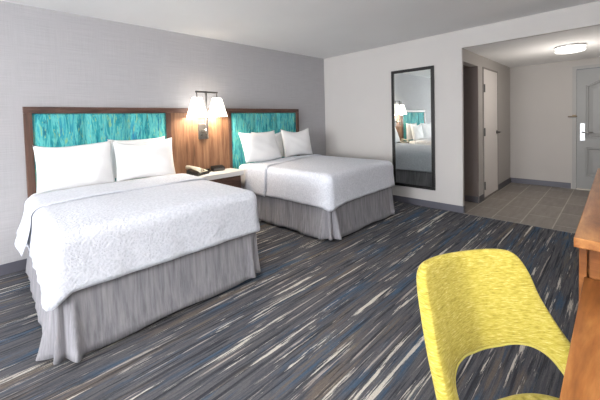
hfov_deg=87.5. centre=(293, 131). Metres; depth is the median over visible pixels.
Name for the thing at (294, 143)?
pillow
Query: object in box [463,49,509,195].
wall
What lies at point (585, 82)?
door
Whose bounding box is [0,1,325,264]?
wall
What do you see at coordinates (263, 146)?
pillow
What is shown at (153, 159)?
pillow
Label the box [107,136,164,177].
pillow
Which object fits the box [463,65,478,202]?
wall
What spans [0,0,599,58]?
ceiling
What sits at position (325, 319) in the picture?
floor
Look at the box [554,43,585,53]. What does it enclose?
ceiling light
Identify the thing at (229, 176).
nightstand
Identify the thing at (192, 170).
telephone
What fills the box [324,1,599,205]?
wall
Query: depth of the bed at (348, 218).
3.66 m
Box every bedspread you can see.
[14,173,259,310]
[244,154,394,211]
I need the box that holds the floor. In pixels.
[0,182,589,399]
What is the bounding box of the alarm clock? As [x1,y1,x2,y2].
[211,165,224,171]
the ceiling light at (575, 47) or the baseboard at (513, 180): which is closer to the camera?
the ceiling light at (575, 47)
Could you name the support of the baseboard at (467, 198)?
attached to the wall at (470, 59)
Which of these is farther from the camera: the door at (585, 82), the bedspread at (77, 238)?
the door at (585, 82)
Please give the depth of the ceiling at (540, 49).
4.30 m
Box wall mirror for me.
[391,65,435,190]
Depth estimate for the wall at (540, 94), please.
5.67 m
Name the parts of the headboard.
upholstered panel, rail, wood panel, upholstered panel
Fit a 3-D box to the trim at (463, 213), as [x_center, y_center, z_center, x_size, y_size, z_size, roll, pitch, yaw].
[2.974,1.108,3.495,0.024,0.014,1.985,-3,3,-44]
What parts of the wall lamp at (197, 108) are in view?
lamp shade, lamp shade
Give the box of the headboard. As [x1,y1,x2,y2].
[22,107,299,197]
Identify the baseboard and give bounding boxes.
[0,258,26,275]
[393,195,462,212]
[463,178,510,212]
[510,177,570,188]
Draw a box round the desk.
[559,277,599,399]
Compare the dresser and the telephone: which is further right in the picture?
the dresser
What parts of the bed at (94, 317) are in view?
mattress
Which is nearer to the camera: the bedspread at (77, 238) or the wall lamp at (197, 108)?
the bedspread at (77, 238)
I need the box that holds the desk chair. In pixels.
[416,249,570,399]
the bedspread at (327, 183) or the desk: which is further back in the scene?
the bedspread at (327, 183)
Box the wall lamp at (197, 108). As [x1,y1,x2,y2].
[187,91,226,138]
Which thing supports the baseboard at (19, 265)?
attached to the wall at (49, 58)
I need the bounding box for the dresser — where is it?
[574,168,599,298]
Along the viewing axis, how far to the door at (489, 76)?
5.04 m
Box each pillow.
[33,141,114,193]
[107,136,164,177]
[112,137,175,181]
[238,130,281,162]
[251,132,284,156]
[280,128,312,156]
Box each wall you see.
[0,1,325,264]
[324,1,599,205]
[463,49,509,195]
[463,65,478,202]
[510,57,599,188]
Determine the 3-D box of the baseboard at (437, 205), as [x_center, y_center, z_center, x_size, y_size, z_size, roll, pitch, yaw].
[1.460,1.046,5.052,0.012,0.094,2.367,-3,3,-44]
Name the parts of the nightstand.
drawer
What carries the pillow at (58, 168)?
on the bed at (94, 317)
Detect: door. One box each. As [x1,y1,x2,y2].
[482,67,500,199]
[568,64,599,190]
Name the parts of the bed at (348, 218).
mattress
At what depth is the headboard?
3.70 m
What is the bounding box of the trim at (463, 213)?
[463,213,573,232]
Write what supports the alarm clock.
on the nightstand
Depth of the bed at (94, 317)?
1.99 m
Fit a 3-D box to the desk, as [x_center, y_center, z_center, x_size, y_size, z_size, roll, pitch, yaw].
[0.603,0.902,0.273,1.638,0.760,0.605,-3,3,-44]
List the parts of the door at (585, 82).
lock plate, panel, panel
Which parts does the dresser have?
drawer, panel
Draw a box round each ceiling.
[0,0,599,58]
[463,25,599,67]
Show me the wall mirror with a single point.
(412, 90)
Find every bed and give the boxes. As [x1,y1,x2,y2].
[26,177,260,364]
[239,161,394,240]
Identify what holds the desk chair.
on the floor
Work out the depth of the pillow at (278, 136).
4.91 m
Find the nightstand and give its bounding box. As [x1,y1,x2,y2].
[198,168,243,187]
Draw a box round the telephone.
[185,165,209,175]

